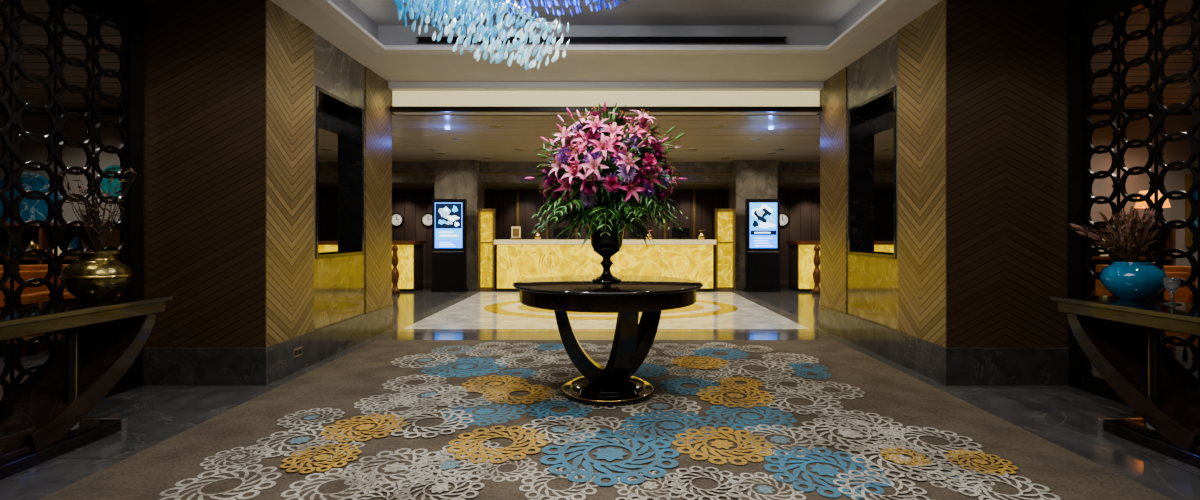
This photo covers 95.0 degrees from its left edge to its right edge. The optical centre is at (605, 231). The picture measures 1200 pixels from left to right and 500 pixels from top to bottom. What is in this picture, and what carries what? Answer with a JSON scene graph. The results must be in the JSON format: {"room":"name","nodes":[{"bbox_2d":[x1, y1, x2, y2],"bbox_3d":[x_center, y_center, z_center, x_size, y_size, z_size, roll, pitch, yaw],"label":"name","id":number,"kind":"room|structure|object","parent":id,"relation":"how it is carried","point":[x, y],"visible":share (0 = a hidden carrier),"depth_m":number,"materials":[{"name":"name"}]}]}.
{"room":"hotel lobby","nodes":[
{"label":"hotel lobby","id":0,"kind":"room"},
{"bbox_2d":[0,0,120,108],"bbox_3d":[-6.750,-1.750,3.300,5.500,0.100,8.600,0,0,0],"label":"ceiling","id":1,"kind":"structure","parent":0,"point":[30,33],"depth_m":5.39,"materials":[{"name":"brown wood"}]},
{"bbox_2d":[0,109,120,222],"bbox_3d":[-7.050,-0.300,7.700,4.900,3.200,0.200,0,0,0],"label":"wall","id":2,"kind":"structure","parent":0,"point":[29,150],"depth_m":7.60,"materials":[{"name":"paint"}]},
{"bbox_2d":[0,172,59,222],"bbox_3d":[-8.000,-0.350,7.575,0.960,0.960,0.050,0,0,0],"label":"wall artwork","id":3,"kind":"object","parent":2,"relation":"attached to","point":[30,209],"visible":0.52,"depth_m":7.57,"materials":[{"name":"blue paint"}]},
{"bbox_2d":[100,165,120,196],"bbox_3d":[-6.750,-0.700,7.575,0.440,0.440,0.050,0,0,0],"label":"wall plate","id":4,"kind":"object","parent":2,"relation":"attached to","point":[114,184],"visible":0.42,"depth_m":7.57,"materials":[{"name":"teal ceramic"}]},
{"bbox_2d":[141,0,266,347],"bbox_3d":[-3.450,-0.508,4.793,1.100,2.984,0.215,0,0,0],"label":"wall","id":5,"kind":"structure","parent":0,"point":[205,61],"depth_m":4.68,"materials":[{"name":"brown wood"}]},
{"bbox_2d":[143,347,268,384],"bbox_3d":[-3.440,1.142,4.780,1.120,0.316,0.240,0,0,0],"label":"baseboard","id":6,"kind":"structure","parent":5,"relation":"attached to","point":[161,366],"depth_m":4.66,"materials":[{"name":"stone"}]},
{"bbox_2d":[267,0,392,383],"bbox_3d":[-3.015,-0.350,6.075,0.270,3.300,2.750,0,0,0],"label":"wall","id":7,"kind":"structure","parent":0,"point":[326,307],"depth_m":5.38,"materials":[{"name":"brown wood"}]},
{"bbox_2d":[293,346,301,357],"bbox_3d":[-2.874,1.120,5.130,0.011,0.080,0.140,0,0,0],"label":"wall socket","id":8,"kind":"object","parent":7,"relation":"attached to","point":[297,352],"visible":1,"depth_m":5.11,"materials":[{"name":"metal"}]},
{"bbox_2d":[316,86,363,258],"bbox_3d":[-3.053,-0.600,6.060,0.295,1.740,1.080,0,0,0],"label":"window","id":9,"kind":"structure","parent":7,"relation":"in","point":[334,114],"depth_m":6.56,"materials":[{"name":"black glass"}]},
{"bbox_2d":[0,109,1191,161],"bbox_3d":[0.000,-1.660,10.150,19.000,0.080,5.100,0,0,0],"label":"ceiling","id":10,"kind":"structure","parent":0,"point":[798,135],"depth_m":9.33,"materials":[{"name":"beige paint"}]},
{"bbox_2d":[0,280,1199,499],"bbox_3d":[0.000,1.350,6.050,19.200,0.100,18.300,0,0,0],"label":"floor","id":11,"kind":"structure","parent":0,"point":[1066,416],"depth_m":4.10,"materials":[{"name":"grey stone"}]},
{"bbox_2d":[0,264,68,355],"bbox_3d":[-6.553,0.840,6.010,0.880,0.920,0.860,0,0,-17],"label":"cabinet","id":12,"kind":"object","parent":11,"relation":"on","point":[29,295],"visible":0.19,"depth_m":6.17,"materials":[{"name":"orange wood"}]},
{"bbox_2d":[0,223,120,264],"bbox_3d":[-7.200,0.590,7.200,1.400,1.420,0.400,0,0,0],"label":"display cabinet","id":13,"kind":"object","parent":11,"relation":"on","point":[30,238],"visible":0.22,"depth_m":7.21,"materials":[{"name":"red wood"}]},
{"bbox_2d":[0,0,142,398],"bbox_3d":[-3.960,-0.325,2.660,0.080,3.250,4.000,0,0,0],"label":"lattice screen","id":14,"kind":"object","parent":11,"relation":"on","point":[126,16],"visible":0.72,"depth_m":4.01,"materials":[{"name":"black wood"}]},
{"bbox_2d":[0,296,172,479],"bbox_3d":[-3.420,0.880,2.990,0.580,0.840,1.980,0,0,0],"label":"console table","id":15,"kind":"object","parent":11,"relation":"on","point":[42,420],"visible":0.97,"depth_m":3.36,"materials":[{"name":"black paint"}]},
{"bbox_2d":[58,251,132,300],"bbox_3d":[-3.460,0.295,3.740,0.374,0.330,0.374,0,0,0],"label":"brass vase","id":16,"kind":"object","parent":15,"relation":"on","point":[95,276],"visible":1,"depth_m":3.64,"materials":[{"name":"gold metal"}]},
{"bbox_2d":[55,165,136,251],"bbox_3d":[-3.449,-0.142,3.727,0.437,0.618,0.411,0,0,-33],"label":"branch arrangement","id":17,"kind":"object","parent":16,"relation":"on","point":[98,247],"visible":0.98,"depth_m":3.72,"materials":[{"name":"brown plant"}]},
{"bbox_2d":[58,292,119,339],"bbox_3d":[-5.398,0.840,6.210,0.880,0.920,0.860,0,0,11],"label":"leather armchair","id":18,"kind":"object","parent":11,"relation":"on","point":[67,295],"visible":0.02,"depth_m":5.90,"materials":[{"name":"red leather"}]},
{"bbox_2d":[319,241,425,291],"bbox_3d":[-5.860,0.750,12.345,3.360,1.100,0.810,0,0,0],"label":"desk","id":19,"kind":"object","parent":11,"relation":"on","point":[410,253],"visible":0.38,"depth_m":12.00,"materials":[{"name":"yellow stone"}]},
{"bbox_2d":[392,244,399,293],"bbox_3d":[-4.450,0.780,11.600,0.200,1.040,0.200,0,0,0],"label":"turned wooden post","id":20,"kind":"object","parent":11,"relation":"on","point":[395,273],"visible":0.91,"depth_m":11.55,"materials":[{"name":"red wood"}]},
{"bbox_2d":[431,199,467,291],"bbox_3d":[-3.420,0.290,12.045,0.720,2.020,0.310,0,0,0],"label":"kiosk","id":21,"kind":"object","parent":11,"relation":"on","point":[449,216],"visible":1,"depth_m":11.95,"materials":[{"name":"black plastic"}]},
{"bbox_2d":[433,160,483,289],"bbox_3d":[-3.385,-0.160,12.750,1.030,2.920,0.760,0,0,0],"label":"marble column","id":22,"kind":"structure","parent":11,"relation":"on","point":[453,179],"depth_m":12.40,"materials":[{"name":"grey stone"}]},
{"bbox_2d":[478,209,495,289],"bbox_3d":[-2.660,0.390,12.290,0.370,1.820,0.120,0,0,0],"label":"pillar","id":23,"kind":"structure","parent":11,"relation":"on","point":[486,218],"depth_m":12.26,"materials":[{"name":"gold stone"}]},
{"bbox_2d":[494,239,715,290],"bbox_3d":[-0.020,0.735,12.350,4.840,1.130,0.800,0,0,0],"label":"reception desk","id":24,"kind":"object","parent":11,"relation":"on","point":[517,260],"visible":0.7,"depth_m":12.00,"materials":[{"name":"yellow stone"}]},
{"bbox_2d":[510,227,521,239],"bbox_3d":[-1.980,0.025,12.125,0.240,0.290,0.150,0,0,0],"label":"frame","id":25,"kind":"object","parent":24,"relation":"on","point":[515,231],"visible":1,"depth_m":12.08,"materials":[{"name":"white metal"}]},
{"bbox_2d":[534,230,541,239],"bbox_3d":[-1.499,0.061,12.122,0.205,0.218,0.209,0,0,0],"label":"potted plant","id":26,"kind":"object","parent":24,"relation":"on","point":[537,235],"visible":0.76,"depth_m":12.07,"materials":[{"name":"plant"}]},
{"bbox_2d":[553,228,570,239],"bbox_3d":[-1.000,0.035,12.525,0.400,0.270,0.150,0,0,0],"label":"computer monitor","id":27,"kind":"object","parent":24,"relation":"on","point":[556,231],"visible":0.86,"depth_m":12.50,"materials":[{"name":"black plastic"}]},
{"bbox_2d":[630,228,647,239],"bbox_3d":[0.750,0.035,12.525,0.400,0.270,0.150,0,0,0],"label":"computer monitor","id":28,"kind":"object","parent":24,"relation":"on","point":[635,232],"visible":0.73,"depth_m":12.50,"materials":[{"name":"black plastic"}]},
{"bbox_2d":[646,230,652,239],"bbox_3d":[0.951,0.061,12.124,0.205,0.218,0.205,0,0,0],"label":"vase","id":29,"kind":"object","parent":24,"relation":"on","point":[649,231],"visible":0.8,"depth_m":12.07,"materials":[{"name":"gold ceramic"}]},
{"bbox_2d":[672,228,689,239],"bbox_3d":[1.700,0.035,12.525,0.400,0.270,0.150,0,0,0],"label":"computer monitor","id":30,"kind":"object","parent":24,"relation":"on","point":[685,233],"visible":0.95,"depth_m":12.50,"materials":[{"name":"black plastic"}]},
{"bbox_2d":[698,230,704,239],"bbox_3d":[2.106,0.061,12.119,0.195,0.218,0.206,0,0,0],"label":"vase","id":31,"kind":"object","parent":24,"relation":"on","point":[701,236],"visible":1,"depth_m":12.07,"materials":[{"name":"gold ceramic"}]},
{"bbox_2d":[385,291,826,331],"bbox_3d":[0.000,1.298,9.560,5.900,0.005,4.880,0,0,0],"label":"floor","id":32,"kind":"structure","parent":11,"relation":"on","point":[473,311],"depth_m":8.34,"materials":[{"name":"beige stone"}]},
{"bbox_2d":[39,340,1172,499],"bbox_3d":[0.000,1.290,2.280,5.460,0.020,8.560,0,0,0],"label":"patterned carpet","id":33,"kind":"object","parent":11,"relation":"on","point":[382,419],"visible":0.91,"depth_m":3.44,"materials":[{"name":"multicoloured carpet"}]},
{"bbox_2d":[513,275,702,405],"bbox_3d":[0.015,0.839,4.400,1.503,0.879,1.503,0,0,0],"label":"round pedestal table","id":34,"kind":"object","parent":33,"relation":"on","point":[612,384],"visible":0.99,"depth_m":4.10,"materials":[{"name":"black paint"}]},
{"bbox_2d":[587,222,624,282],"bbox_3d":[0.005,0.161,4.400,0.320,0.478,0.320,0,0,0],"label":"pedestal urn","id":35,"kind":"object","parent":34,"relation":"on","point":[606,246],"visible":0.89,"depth_m":4.31,"materials":[{"name":"black ceramic"}]},
{"bbox_2d":[524,100,687,248],"bbox_3d":[0.024,-0.422,4.412,1.278,1.203,1.329,0,0,-33],"label":"flower arrangement","id":36,"kind":"object","parent":35,"relation":"in","point":[609,177],"visible":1,"depth_m":4.08,"materials":[{"name":"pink plant"}]},
{"bbox_2d":[714,209,734,289],"bbox_3d":[2.655,0.390,12.290,0.440,1.820,0.120,0,0,0],"label":"pillar","id":37,"kind":"structure","parent":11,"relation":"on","point":[724,219],"depth_m":12.26,"materials":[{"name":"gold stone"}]},
{"bbox_2d":[729,160,778,289],"bbox_3d":[3.400,-0.160,12.750,1.000,2.920,0.760,0,0,0],"label":"marble column","id":38,"kind":"structure","parent":11,"relation":"on","point":[752,179],"depth_m":12.40,"materials":[{"name":"grey stone"}]},
{"bbox_2d":[744,199,780,291],"bbox_3d":[3.420,0.290,12.045,0.720,2.020,0.310,0,0,0],"label":"kiosk","id":39,"kind":"object","parent":11,"relation":"on","point":[762,216],"visible":1,"depth_m":11.95,"materials":[{"name":"black plastic"}]},
{"bbox_2d":[812,244,819,293],"bbox_3d":[4.450,0.780,11.600,0.200,1.040,0.200,0,0,0],"label":"turned wooden post","id":40,"kind":"object","parent":11,"relation":"on","point":[816,273],"visible":0.91,"depth_m":11.55,"materials":[{"name":"red wood"}]},
{"bbox_2d":[786,241,892,291],"bbox_3d":[5.860,0.750,12.345,3.360,1.100,0.810,0,0,0],"label":"desk","id":41,"kind":"object","parent":11,"relation":"on","point":[801,253],"visible":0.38,"depth_m":12.00,"materials":[{"name":"yellow stone"}]},
{"bbox_2d":[1050,296,1199,468],"bbox_3d":[3.500,0.880,2.990,0.580,0.840,1.980,0,0,0],"label":"console table","id":42,"kind":"object","parent":11,"relation":"on","point":[1121,338],"visible":0.98,"depth_m":3.43,"materials":[{"name":"black paint"}]},
{"bbox_2d":[1099,261,1166,299],"bbox_3d":[3.620,0.333,3.780,0.344,0.255,0.344,0,0,0],"label":"ceramic vase","id":43,"kind":"object","parent":42,"relation":"on","point":[1140,280],"visible":0.98,"depth_m":3.68,"materials":[{"name":"ceramic"}]},
{"bbox_2d":[1069,206,1158,262],"bbox_3d":[3.506,0.027,3.794,0.512,0.430,0.362,0,0,27],"label":"dried grass arrangement","id":44,"kind":"object","parent":43,"relation":"on","point":[1133,234],"visible":0.98,"depth_m":3.76,"materials":[{"name":"brown plant"}]},
{"bbox_2d":[1162,277,1181,304],"bbox_3d":[3.600,0.375,3.500,0.090,0.170,0.090,0,0,0],"label":"glass goblet","id":45,"kind":"object","parent":42,"relation":"on","point":[1171,284],"visible":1,"depth_m":3.48,"materials":[{"name":"clear glass"}]},
{"bbox_2d":[1091,223,1175,295],"bbox_3d":[6.550,0.590,7.200,1.400,1.420,0.400,0,0,0],"label":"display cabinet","id":46,"kind":"object","parent":11,"relation":"on","point":[1170,234],"visible":0.07,"depth_m":7.08,"materials":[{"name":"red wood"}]},
{"bbox_2d":[1135,190,1170,222],"bbox_3d":[7.150,-0.330,7.200,0.340,0.420,0.340,0,0,0],"label":"table lamp","id":47,"kind":"object","parent":46,"relation":"on","point":[1143,204],"visible":0.19,"depth_m":7.14,"materials":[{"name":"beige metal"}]},
{"bbox_2d":[1069,0,1199,404],"bbox_3d":[3.960,-0.325,2.660,0.080,3.250,4.000,0,0,0],"label":"lattice screen","id":48,"kind":"object","parent":11,"relation":"on","point":[1085,16],"visible":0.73,"depth_m":4.24,"materials":[{"name":"black wood"}]},
{"bbox_2d":[1095,265,1197,348],"bbox_3d":[6.003,0.840,5.910,0.880,0.920,0.860,0,0,17],"label":"leather armchair","id":49,"kind":"object","parent":11,"relation":"on","point":[1183,294],"visible":0.23,"depth_m":6.01,"materials":[{"name":"orange leather"}]},
{"bbox_2d":[270,0,941,81],"bbox_3d":[0.000,-2.200,2.225,8.200,0.400,10.450,0,0,0],"label":"ceiling","id":50,"kind":"structure","parent":0,"point":[804,23],"depth_m":6.18,"materials":[{"name":"paint"}]},
{"bbox_2d":[393,0,625,69],"bbox_3d":[-0.689,-1.692,4.194,1.937,1.256,1.360,0,0,0],"label":"chandelier","id":51,"kind":"object","parent":50,"relation":"hanging from","point":[454,8],"visible":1,"depth_m":3.73,"materials":[{"name":"glass"}]},
{"bbox_2d":[416,37,786,43],"bbox_3d":[-0.050,-2.145,6.159,4.140,0.070,0.038,0,0,0],"label":"ceiling vent","id":52,"kind":"object","parent":50,"relation":"in","point":[421,40],"visible":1,"depth_m":6.15,"materials":[{"name":"black plastic"}]},
{"bbox_2d":[310,0,901,53],"bbox_3d":[0.000,-2.025,2.340,5.120,0.050,7.680,0,0,0],"label":"trim","id":53,"kind":"structure","parent":50,"relation":"attached to","point":[327,6],"depth_m":6.04,"materials":[{"name":"white paint"}]},
{"bbox_2d":[319,190,892,279],"bbox_3d":[0.000,-0.200,15.100,19.000,3.000,0.200,0,0,0],"label":"wall","id":54,"kind":"structure","parent":0,"point":[802,207],"depth_m":15.00,"materials":[{"name":"brown wood"}]},
{"bbox_2d":[392,213,403,226],"bbox_3d":[-5.700,-0.330,14.977,0.380,0.380,0.045,0,0,0],"label":"wall clock","id":55,"kind":"object","parent":54,"relation":"attached to","point":[397,218],"visible":0.88,"depth_m":14.97,"materials":[{"name":"white metal"}]},
{"bbox_2d":[421,213,431,226],"bbox_3d":[-4.840,-0.330,14.977,0.380,0.380,0.045,0,0,0],"label":"wall clock","id":56,"kind":"object","parent":54,"relation":"attached to","point":[426,219],"visible":0.88,"depth_m":14.97,"materials":[{"name":"white metal"}]},
{"bbox_2d":[516,190,695,238],"bbox_3d":[0.000,0.075,14.965,4.860,2.450,0.070,0,0,0],"label":"batten","id":57,"kind":"object","parent":54,"relation":"attached to","point":[517,191],"visible":0.27,"depth_m":14.93,"materials":[{"name":"brown wood"}]},
{"bbox_2d":[780,213,788,226],"bbox_3d":[4.800,-0.330,14.977,0.380,0.380,0.045,0,0,0],"label":"wall clock","id":58,"kind":"object","parent":54,"relation":"attached to","point":[784,218],"visible":0.71,"depth_m":14.97,"materials":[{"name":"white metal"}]},
{"bbox_2d":[319,162,892,189],"bbox_3d":[0.000,-1.385,13.830,19.000,0.470,2.340,0,0,0],"label":"wall","id":59,"kind":"structure","parent":0,"point":[405,175],"depth_m":12.70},
{"bbox_2d":[819,0,944,383],"bbox_3d":[3.015,-0.350,6.075,0.270,3.300,2.750,0,0,0],"label":"wall","id":60,"kind":"structure","parent":0,"point":[892,309],"depth_m":5.42,"materials":[{"name":"brown wood"}]},
{"bbox_2d":[388,82,823,115],"bbox_3d":[0.000,-1.860,7.490,5.800,0.480,0.320,0,0,0],"label":"ceiling beam","id":61,"kind":"structure","parent":60,"relation":"attached to","point":[408,98],"depth_m":7.42,"materials":[{"name":"paint"}]},
{"bbox_2d":[848,86,895,258],"bbox_3d":[3.053,-0.600,6.060,0.295,1.740,1.080,0,0,0],"label":"window","id":62,"kind":"structure","parent":60,"relation":"in","point":[877,114],"depth_m":6.56,"materials":[{"name":"black glass"}]},
{"bbox_2d":[945,0,1070,347],"bbox_3d":[3.450,-0.508,4.793,1.100,2.984,0.215,0,0,0],"label":"wall","id":63,"kind":"structure","parent":0,"point":[1007,61],"depth_m":4.68,"materials":[{"name":"brown wood"}]},
{"bbox_2d":[943,347,1068,384],"bbox_3d":[3.440,1.142,4.780,1.120,0.316,0.240,0,0,0],"label":"baseboard","id":64,"kind":"structure","parent":63,"relation":"attached to","point":[961,366],"depth_m":4.66,"materials":[{"name":"stone"}]},
{"bbox_2d":[1091,109,1197,288],"bbox_3d":[7.050,-0.300,7.700,4.900,3.200,0.200,0,0,0],"label":"wall","id":65,"kind":"structure","parent":0,"point":[1173,151],"depth_m":7.60,"materials":[{"name":"paint"}]},
{"bbox_2d":[1185,174,1197,246],"bbox_3d":[8.450,-0.300,7.570,0.900,1.000,0.060,0,0,0],"label":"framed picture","id":66,"kind":"object","parent":65,"relation":"attached to","point":[1188,177],"visible":0.5,"depth_m":7.55,"materials":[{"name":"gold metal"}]},
{"bbox_2d":[1091,0,1197,108],"bbox_3d":[6.750,-1.750,3.300,5.500,0.100,8.600,0,0,0],"label":"ceiling","id":67,"kind":"structure","parent":0,"point":[1182,62],"depth_m":5.39,"materials":[{"name":"brown wood"}]},
{"bbox_2d":[1178,84,1190,88],"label":"recessed light","id":68,"kind":"object","parent":67,"relation":"in","point":[1185,86],"depth_m":6.42,"materials":[{"name":"metal"}]}
]}

